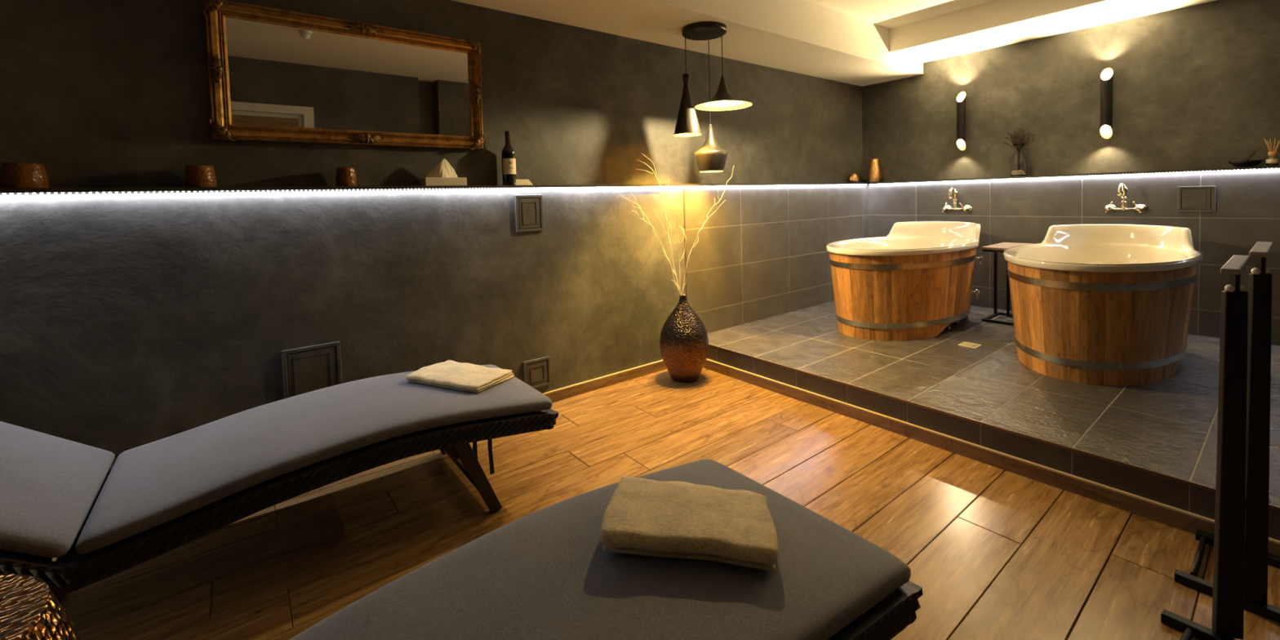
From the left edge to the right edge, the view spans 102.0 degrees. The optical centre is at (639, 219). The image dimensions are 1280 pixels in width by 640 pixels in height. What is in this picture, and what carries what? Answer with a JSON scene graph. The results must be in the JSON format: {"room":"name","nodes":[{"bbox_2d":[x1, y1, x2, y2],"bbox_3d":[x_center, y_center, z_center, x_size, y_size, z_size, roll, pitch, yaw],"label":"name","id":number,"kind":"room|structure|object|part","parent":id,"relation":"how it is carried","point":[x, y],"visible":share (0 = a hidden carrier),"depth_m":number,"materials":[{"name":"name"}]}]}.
{"room":"spa room","nodes":[
{"label":"spa room","id":0,"kind":"room"},
{"bbox_2d":[0,0,867,466],"bbox_3d":[-0.709,-0.282,3.007,7.850,2.700,0.257,-3,3,-38],"label":"wall","id":1,"kind":"structure","parent":0,"point":[128,321],"depth_m":2.46,"materials":[{"name":"paint"}]},
{"bbox_2d":[281,341,342,399],"bbox_3d":[-1.446,0.688,2.292,0.218,0.265,0.013,-3,3,-38],"label":"access hatch","id":2,"kind":"object","parent":1,"relation":"attached to","point":[308,371],"visible":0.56,"depth_m":2.28,"materials":[{"name":"paint"}]},
{"bbox_2d":[201,0,485,150],"bbox_3d":[-1.305,-0.643,2.452,1.157,0.587,0.075,-3,3,-38],"label":"wall mirror","id":3,"kind":"object","parent":1,"relation":"attached to","point":[275,75],"visible":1,"depth_m":2.39,"materials":[{"name":"gold glass"}]},
{"bbox_3d":[-1.733,-0.618,2.131,0.066,0.568,0.042,-3,4,-38],"label":"frame rail","id":4,"kind":"part","parent":3,"relation":"part of","materials":[{"name":"gold metal"}]},
{"bbox_3d":[-1.314,-0.894,2.444,1.138,0.066,0.042,-3,4,-38],"label":"frame rail","id":5,"kind":"part","parent":3,"relation":"part of","materials":[{"name":"gold metal"}]},
{"bbox_2d":[225,17,470,136],"bbox_3d":[-1.314,-0.644,2.464,1.022,0.452,0.004,-3,4,-38],"label":"mirror glass","id":6,"kind":"object","parent":3,"relation":"on","point":[280,76],"depth_m":2.40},
{"bbox_3d":[-1.307,-0.393,2.475,1.138,0.066,0.042,-3,4,-38],"label":"frame rail","id":7,"kind":"part","parent":3,"relation":"part of","materials":[{"name":"gold metal"}]},
{"bbox_3d":[-0.888,-0.669,2.788,0.066,0.568,0.042,-3,4,-38],"label":"frame rail","id":8,"kind":"part","parent":3,"relation":"part of","materials":[{"name":"gold metal"}]},
{"bbox_2d":[0,182,868,192],"bbox_3d":[-0.714,-0.186,2.899,7.700,0.013,0.124,-3,3,-38],"label":"trim","id":9,"kind":"structure","parent":1,"relation":"attached to","point":[206,188],"depth_m":2.32,"materials":[{"name":"grey"}]},
{"bbox_2d":[0,162,48,188],"bbox_3d":[-2.133,-0.151,1.795,0.112,0.088,0.112,-3,3,-38],"label":"candle holder","id":10,"kind":"object","parent":9,"relation":"on","point":[12,175],"visible":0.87,"depth_m":1.76,"materials":[{"name":"orange glass"}]},
{"bbox_2d":[184,164,217,187],"bbox_3d":[-1.765,-0.173,2.081,0.100,0.088,0.100,-3,3,-38],"label":"candle holder","id":11,"kind":"object","parent":9,"relation":"on","point":[195,175],"visible":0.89,"depth_m":2.04,"materials":[{"name":"orange glass"}]},
{"bbox_2d":[335,167,356,186],"bbox_3d":[-1.359,-0.198,2.397,0.086,0.088,0.086,-3,3,-38],"label":"candle holder","id":12,"kind":"object","parent":9,"relation":"on","point":[344,176],"visible":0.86,"depth_m":2.36,"materials":[{"name":"orange glass"}]},
{"bbox_2d":[419,158,466,186],"bbox_3d":[-1.013,-0.245,2.668,0.206,0.140,0.100,-3,3,-38],"label":"tissue box","id":13,"kind":"object","parent":9,"relation":"on","point":[443,174],"visible":0.99,"depth_m":2.64,"materials":[{"name":"beige"}]},
{"bbox_2d":[501,130,515,185],"bbox_3d":[-0.732,-0.343,2.885,0.075,0.302,0.076,-3,3,-38],"label":"wine bottle","id":14,"kind":"object","parent":9,"relation":"on","point":[508,153],"visible":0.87,"depth_m":2.86,"materials":[{"name":"black glass"}]},
{"bbox_2d":[515,179,533,185],"bbox_3d":[-0.661,-0.212,2.912,0.118,0.034,0.030,-3,3,-38],"label":"folded card","id":15,"kind":"object","parent":9,"relation":"on","point":[518,182],"visible":1,"depth_m":2.91,"materials":[{"name":"beige paper"}]},
{"bbox_2d":[847,173,858,182],"bbox_3d":[2.090,-0.410,5.082,0.104,0.094,0.104,-3,3,-38],"label":"bud vase","id":16,"kind":"object","parent":9,"relation":"on","point":[852,178],"visible":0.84,"depth_m":5.05,"materials":[{"name":"orange metal"}]},
{"bbox_2d":[0,183,868,194],"bbox_3d":[-0.721,-0.173,2.820,7.550,0.006,0.012,-3,3,-38],"label":"light strip","id":17,"kind":"object","parent":1,"relation":"attached to","point":[48,193],"visible":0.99,"depth_m":2.42,"materials":[{"name":"grey plastic"}]},
{"bbox_2d":[514,194,543,232],"bbox_3d":[-0.623,-0.038,2.918,0.167,0.207,0.013,-3,3,-38],"label":"access hatch","id":18,"kind":"object","parent":1,"relation":"attached to","point":[528,211],"visible":1,"depth_m":2.91,"materials":[{"name":"paint"}]},
{"bbox_3d":[-0.623,-0.038,2.919,0.129,0.169,0.009,-3,3,-38],"label":"door","id":19,"kind":"part","parent":18,"relation":"part of","materials":[{"name":"paint"}]},
{"bbox_2d":[523,355,551,388],"bbox_3d":[-0.587,0.877,2.964,0.166,0.167,0.013,-3,3,-38],"label":"access hatch","id":20,"kind":"object","parent":1,"relation":"attached to","point":[535,372],"visible":0.85,"depth_m":2.96,"materials":[{"name":"paint"}]},
{"bbox_3d":[-0.588,0.877,2.965,0.128,0.129,0.009,-3,3,-38],"label":"door","id":21,"kind":"part","parent":20,"relation":"part of","materials":[{"name":"paint"}]},
{"bbox_2d":[542,360,666,402],"bbox_3d":[-1.676,1.101,2.120,5.104,0.066,0.014,-3,3,-38],"label":"baseboard","id":22,"kind":"structure","parent":1,"relation":"attached to","point":[564,393],"depth_m":3.24,"materials":[{"name":"brown wood"}]},
{"bbox_2d":[683,186,687,299],"bbox_3d":[0.325,0.356,3.665,0.007,1.182,0.011,-3,3,-38],"label":"trim","id":23,"kind":"structure","parent":1,"relation":"attached to","point":[684,204],"depth_m":3.65,"materials":[{"name":"gold metal"}]},
{"bbox_2d":[51,368,1279,639],"bbox_3d":[-0.352,1.229,0.438,5.118,0.121,4.300,-3,3,-38],"label":"floor","id":24,"kind":"structure","parent":0,"point":[993,553],"depth_m":1.84,"materials":[{"name":"brown wood"}]},
{"bbox_2d":[0,573,80,639],"bbox_3d":[-1.283,0.954,0.841,0.550,0.448,0.550,-3,3,-38],"label":"stool","id":25,"kind":"object","parent":24,"relation":"on","point":[29,610],"visible":1,"depth_m":0.98,"materials":[{"name":"gold metal"}]},
{"bbox_2d":[0,364,559,604],"bbox_3d":[-1.342,0.737,1.735,2.060,0.824,0.652,-3,3,-38],"label":"sun lounger","id":26,"kind":"object","parent":24,"relation":"on","point":[62,499],"visible":0.91,"depth_m":1.59,"materials":[{"name":"grey fabric"}]},
{"bbox_3d":[-1.690,0.659,1.073,0.706,0.539,0.038,-3,3,-38],"label":"rail","id":27,"kind":"part","parent":26,"relation":"part of","materials":[{"name":"black wicker"}]},
{"bbox_2d":[0,421,115,557],"bbox_3d":[-1.863,0.603,1.327,0.644,0.494,0.624,-3,3,-38],"label":"cushion","id":28,"kind":"object","parent":26,"relation":"on","point":[50,485],"depth_m":1.42,"materials":[{"name":"grey fabric"}]},
{"bbox_3d":[-1.481,1.019,1.255,0.179,0.308,0.030,-3,3,-38],"label":"leg","id":29,"kind":"part","parent":26,"relation":"part of","materials":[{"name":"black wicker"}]},
{"bbox_3d":[-1.847,1.009,1.725,0.179,0.308,0.030,-3,3,-38],"label":"leg","id":30,"kind":"part","parent":26,"relation":"part of","materials":[{"name":"wicker"}]},
{"bbox_3d":[-0.884,0.818,1.705,1.378,0.139,0.038,-3,3,-38],"label":"rail","id":31,"kind":"part","parent":26,"relation":"part of","materials":[{"name":"black wicker"}]},
{"bbox_2d":[75,364,552,554],"bbox_3d":[-1.071,0.750,1.947,1.344,0.131,0.624,-3,3,-38],"label":"seat cushion","id":32,"kind":"object","parent":26,"relation":"on","point":[235,466],"depth_m":1.68,"materials":[{"name":"grey fabric"}]},
{"bbox_3d":[-0.975,0.943,2.403,0.175,0.334,0.030,-3,3,-38],"label":"leg","id":33,"kind":"part","parent":26,"relation":"part of","materials":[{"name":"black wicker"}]},
{"bbox_2d":[405,360,514,392],"bbox_3d":[-0.777,0.678,2.256,0.353,0.087,0.318,-1,3,14],"label":"folded towel","id":34,"kind":"object","parent":26,"relation":"on","point":[464,376],"visible":1,"depth_m":2.19,"materials":[{"name":"beige fabric"}]},
{"bbox_3d":[-0.608,0.953,1.933,0.175,0.334,0.030,-3,3,-38],"label":"leg","id":35,"kind":"part","parent":26,"relation":"part of","materials":[{"name":"brown wood"}]},
{"bbox_2d":[288,458,923,639],"bbox_3d":[-0.395,0.752,0.752,2.060,0.824,0.652,-3,3,-38],"label":"sun lounger","id":36,"kind":"object","parent":24,"relation":"on","point":[546,573],"visible":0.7,"depth_m":1.00,"materials":[{"name":"grey fabric"}]},
{"bbox_2d":[600,475,777,571],"bbox_3d":[0.113,0.674,1.165,0.366,0.102,0.276,-1,2,9],"label":"folded towel","id":37,"kind":"object","parent":36,"relation":"on","point":[677,519],"visible":1,"depth_m":1.09,"materials":[{"name":"beige fabric"}]},
{"bbox_3d":[0.064,0.834,0.721,1.378,0.139,0.038,-3,3,-38],"label":"rail","id":38,"kind":"part","parent":36,"relation":"part of","materials":[{"name":"black wicker"}]},
{"bbox_2d":[659,293,708,382],"bbox_3d":[0.284,0.755,3.351,0.317,0.546,0.317,-3,3,-38],"label":"floor vase","id":39,"kind":"object","parent":24,"relation":"on","point":[683,339],"visible":1,"depth_m":3.25,"materials":[{"name":"brown ceramic"}]},
{"bbox_2d":[609,191,681,295],"bbox_3d":[0.047,0.194,3.230,0.483,0.750,0.036,-3,3,-26],"label":"branch","id":40,"kind":"object","parent":39,"relation":"in","point":[610,192],"visible":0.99,"depth_m":3.25,"materials":[{"name":"beige wood"}]},
{"bbox_2d":[636,155,680,295],"bbox_3d":[0.127,0.075,3.257,0.301,0.981,0.050,-3,3,-28],"label":"branch","id":41,"kind":"object","parent":39,"relation":"in","point":[644,155],"visible":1,"depth_m":3.27,"materials":[{"name":"beige wood"}]},
{"bbox_2d":[665,179,685,294],"bbox_3d":[0.240,0.149,3.299,0.146,0.824,0.071,-3,3,-38],"label":"branch","id":42,"kind":"object","parent":39,"relation":"in","point":[668,180],"visible":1,"depth_m":3.31,"materials":[{"name":"beige wood"}]},
{"bbox_2d":[681,166,733,295],"bbox_3d":[0.432,0.109,3.309,0.350,0.893,0.053,-1,2,11],"label":"branch","id":43,"kind":"object","parent":39,"relation":"in","point":[733,166],"visible":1,"depth_m":3.30,"materials":[{"name":"beige wood"}]},
{"bbox_2d":[706,301,1279,540],"bbox_3d":[2.640,0.903,2.761,2.483,0.170,4.300,-3,3,-38],"label":"platform","id":44,"kind":"object","parent":24,"relation":"on","point":[1157,442],"visible":0.64,"depth_m":2.50,"materials":[{"name":"grey tile"}]},
{"bbox_2d":[826,221,982,340],"bbox_3d":[2.001,0.415,3.930,1.443,0.741,0.838,-3,3,-33],"label":"wooden tub","id":45,"kind":"object","parent":44,"relation":"on","point":[913,282],"visible":1,"depth_m":3.53,"materials":[{"name":"brown wood"}]},
{"bbox_2d":[958,341,981,348],"bbox_3d":[2.127,0.806,3.342,0.100,0.004,0.100,-3,3,-38],"label":"floor drain","id":46,"kind":"object","parent":44,"relation":"on","point":[963,344],"visible":1,"depth_m":3.34,"materials":[{"name":"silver metal"}]},
{"bbox_2d":[702,359,1279,556],"bbox_3d":[1.566,1.012,2.117,0.014,0.066,4.000,-3,3,-38],"label":"baseboard","id":47,"kind":"structure","parent":44,"relation":"attached to","point":[1180,519],"depth_m":2.16,"materials":[{"name":"brown wood"}]},
{"bbox_2d":[981,242,1034,325],"bbox_3d":[2.819,0.478,3.912,0.470,0.573,0.310,-3,3,-38],"label":"side table","id":48,"kind":"object","parent":44,"relation":"on","point":[1001,247],"visible":0.5,"depth_m":4.04,"materials":[{"name":"brown wood"}]},
{"bbox_3d":[2.812,0.219,3.901,0.450,0.018,0.260,-3,3,-38],"label":"frame","id":49,"kind":"part","parent":48,"relation":"part of","materials":[{"name":"black metal"}]},
{"bbox_3d":[2.803,0.480,4.085,0.018,0.518,0.018,-3,3,-38],"label":"post","id":50,"kind":"part","parent":48,"relation":"part of","materials":[{"name":"black metal"}]},
{"bbox_3d":[2.826,0.755,3.924,0.330,0.018,0.310,-3,3,-38],"label":"frame","id":51,"kind":"part","parent":48,"relation":"part of","materials":[{"name":"black metal"}]},
{"bbox_3d":[2.877,0.488,4.048,0.018,0.536,0.018,-3,3,-38],"label":"post","id":52,"kind":"part","parent":48,"relation":"part of","materials":[{"name":"black metal"}]},
{"bbox_2d":[1003,224,1203,386],"bbox_3d":[2.700,0.433,3.062,1.443,0.741,0.838,-3,3,-38],"label":"wooden tub","id":53,"kind":"object","parent":44,"relation":"on","point":[1096,304],"visible":1,"depth_m":2.65,"materials":[{"name":"brown wood"}]},
{"bbox_2d":[1160,241,1279,639],"bbox_3d":[1.814,0.583,1.053,0.851,1.000,1.030,-3,3,-38],"label":"stand","id":54,"kind":"object","parent":24,"relation":"on","point":[1240,540],"visible":1,"depth_m":1.32,"materials":[{"name":"black metal"}]},
{"bbox_3d":[1.312,1.074,1.271,0.279,0.016,0.015,-3,3,-33],"label":"tie rod","id":55,"kind":"part","parent":54,"relation":"part of","materials":[{"name":"black metal"}]},
{"bbox_3d":[1.745,1.048,1.617,0.257,0.016,0.015,-3,3,-38],"label":"tie rod","id":56,"kind":"part","parent":54,"relation":"part of","materials":[{"name":"black metal"}]},
{"bbox_3d":[1.479,0.615,1.297,0.056,0.882,0.018,-1,3,14],"label":"post","id":57,"kind":"part","parent":54,"relation":"part of","materials":[{"name":"black metal"}]},
{"bbox_3d":[1.571,0.777,1.369,0.220,0.018,0.018,-3,3,-30],"label":"tie rod","id":58,"kind":"part","parent":54,"relation":"part of","materials":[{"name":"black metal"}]},
{"bbox_3d":[1.671,0.594,1.404,0.054,0.904,0.016,-1,3,14],"label":"post","id":59,"kind":"part","parent":54,"relation":"part of","materials":[{"name":"black metal"}]},
{"bbox_2d":[451,0,1217,86],"bbox_3d":[0.595,-1.341,1.248,7.850,0.399,4.600,-3,3,-38],"label":"ceiling","id":60,"kind":"structure","parent":0,"point":[858,42],"depth_m":3.75,"materials":[{"name":"white paint"}]},
{"bbox_2d":[673,21,752,172],"bbox_3d":[0.473,-0.770,3.285,0.419,0.906,0.496,-3,3,-38],"label":"pendant light","id":61,"kind":"object","parent":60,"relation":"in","point":[710,157],"depth_m":3.29,"materials":[{"name":"black paint"}]},
{"bbox_3d":[0.290,-1.056,3.301,0.006,0.260,0.005,-1,3,22],"label":"cord","id":62,"kind":"part","parent":61,"relation":"part of","materials":[{"name":"black metal"}]},
{"bbox_3d":[0.296,-0.865,3.309,0.178,0.641,0.178,-3,3,-38],"label":"cone pendant","id":63,"kind":"part","parent":61,"relation":"part of","materials":[{"name":"black metal"}]},
{"bbox_3d":[0.299,-0.737,3.315,0.178,0.384,0.178,-3,3,-38],"label":"lamp shade","id":64,"kind":"part","parent":61,"relation":"part of","materials":[{"name":"black paint"}]},
{"bbox_3d":[0.410,-1.206,3.315,0.282,0.034,0.282,-3,3,-38],"label":"ceiling canopy","id":65,"kind":"part","parent":61,"relation":"part of","materials":[{"name":"black metal"}]},
{"bbox_3d":[0.462,-0.911,3.448,0.005,0.570,0.006,-2,2,-8],"label":"cord","id":66,"kind":"part","parent":61,"relation":"part of","materials":[{"name":"black metal"}]},
{"bbox_3d":[0.474,-0.477,3.467,0.222,0.304,0.222,-3,3,-38],"label":"lamp shade","id":67,"kind":"part","parent":61,"relation":"part of","materials":[{"name":"black paint"}]},
{"bbox_3d":[0.510,-1.038,3.220,0.006,0.299,0.005,-1,3,22],"label":"cord","id":68,"kind":"part","parent":61,"relation":"part of","materials":[{"name":"black metal"}]},
{"bbox_3d":[0.519,-0.731,3.233,0.052,0.052,0.051,-3,3,-38],"label":"bulb","id":69,"kind":"part","parent":61,"relation":"part of","materials":[{"name":"white glass"}]},
{"bbox_3d":[0.513,-0.947,3.224,0.356,0.483,0.356,-3,3,-38],"label":"wide pendant","id":70,"kind":"part","parent":61,"relation":"part of","materials":[{"name":"black metal"}]},
{"bbox_3d":[0.517,-0.801,3.231,0.356,0.180,0.356,-3,3,-38],"label":"lamp shade","id":71,"kind":"part","parent":61,"relation":"part of","materials":[{"name":"black paint"}]},
{"bbox_2d":[862,0,1279,346],"bbox_3d":[3.588,-0.427,3.662,0.257,2.700,4.200,-3,3,-38],"label":"wall","id":72,"kind":"structure","parent":0,"point":[1196,86],"depth_m":3.79,"materials":[{"name":"paint"}]},
{"bbox_2d":[942,188,972,213],"bbox_3d":[2.702,-0.166,4.467,0.179,0.220,0.230,-3,3,-38],"label":"tap","id":73,"kind":"object","parent":72,"relation":"attached to","point":[947,208],"visible":1,"depth_m":4.47,"materials":[{"name":"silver metal"}]},
{"bbox_3d":[2.679,-0.227,4.448,0.127,0.094,0.036,-3,3,-38],"label":"spout","id":74,"kind":"part","parent":73,"relation":"part of","materials":[{"name":"gold metal"}]},
{"bbox_2d":[956,91,965,151],"bbox_3d":[2.807,-0.865,4.520,0.094,0.516,0.069,-3,3,-38],"label":"sconce","id":75,"kind":"object","parent":72,"relation":"attached to","point":[961,98],"visible":1,"depth_m":4.49,"materials":[{"name":"black paint"}]},
{"bbox_2d":[868,168,1276,184],"bbox_3d":[3.482,-0.321,3.575,0.012,0.006,3.950,-3,3,-38],"label":"light strip","id":76,"kind":"object","parent":72,"relation":"attached to","point":[1260,168],"visible":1,"depth_m":3.82,"materials":[{"name":"grey"}]},
{"bbox_2d":[868,165,1279,183],"bbox_3d":[3.532,-0.333,3.605,0.124,0.013,3.976,-3,3,-38],"label":"trim","id":77,"kind":"structure","parent":72,"relation":"attached to","point":[1266,166],"depth_m":3.76,"materials":[{"name":"grey"}]},
{"bbox_2d":[866,158,881,182],"bbox_3d":[2.323,-0.487,5.135,0.136,0.232,0.136,-3,3,-38],"label":"copper vase","id":78,"kind":"object","parent":77,"relation":"on","point":[874,173],"visible":0.98,"depth_m":5.09,"materials":[{"name":"brown metal"}]},
{"bbox_2d":[1009,143,1026,177],"bbox_3d":[3.065,-0.483,4.194,0.112,0.262,0.112,-3,3,-38],"label":"vase","id":79,"kind":"object","parent":77,"relation":"on","point":[1019,164],"visible":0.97,"depth_m":4.16,"materials":[{"name":"clear glass"}]},
{"bbox_2d":[1003,127,1035,147],"bbox_3d":[3.064,-0.580,4.181,0.126,0.337,0.207,-3,3,-38],"label":"dried flowers","id":80,"kind":"object","parent":79,"relation":"in","point":[1017,140],"visible":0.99,"depth_m":4.17,"materials":[{"name":"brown plant"}]},
{"bbox_2d":[1227,149,1263,167],"bbox_3d":[3.803,-0.385,3.253,0.106,0.105,0.152,-3,3,-38],"label":"bowl","id":81,"kind":"object","parent":77,"relation":"on","point":[1246,162],"visible":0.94,"depth_m":3.23,"materials":[{"name":"black ceramic"}]},
{"bbox_2d":[1264,138,1279,165],"bbox_3d":[3.867,-0.417,3.167,0.052,0.172,0.051,-1,2,9],"label":"reed diffuser","id":82,"kind":"object","parent":77,"relation":"on","point":[1273,159],"visible":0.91,"depth_m":3.16,"materials":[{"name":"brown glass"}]},
{"bbox_2d":[1099,67,1113,138],"bbox_3d":[3.394,-0.849,3.767,0.094,0.516,0.069,-3,3,-38],"label":"sconce","id":83,"kind":"object","parent":72,"relation":"attached to","point":[1107,74],"visible":1,"depth_m":3.74,"materials":[{"name":"black paint"}]},
{"bbox_2d":[1103,182,1147,213],"bbox_3d":[3.366,-0.148,3.613,0.179,0.220,0.230,-3,3,-38],"label":"tap","id":84,"kind":"object","parent":72,"relation":"attached to","point":[1110,208],"visible":1,"depth_m":3.62,"materials":[{"name":"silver metal"}]},
{"bbox_3d":[3.344,-0.209,3.594,0.127,0.094,0.036,-3,3,-38],"label":"spout","id":85,"kind":"part","parent":84,"relation":"part of","materials":[{"name":"gold metal"}]},
{"bbox_2d":[1177,186,1215,212],"bbox_3d":[3.643,-0.136,3.394,0.013,0.170,0.168,-3,3,-38],"label":"access hatch","id":86,"kind":"object","parent":72,"relation":"attached to","point":[1191,198],"visible":1,"depth_m":3.39,"materials":[{"name":"tile"}]},
{"bbox_3d":[3.644,-0.136,3.395,0.009,0.132,0.130,-3,3,-38],"label":"door","id":87,"kind":"part","parent":86,"relation":"part of","materials":[{"name":"tile"}]}
]}

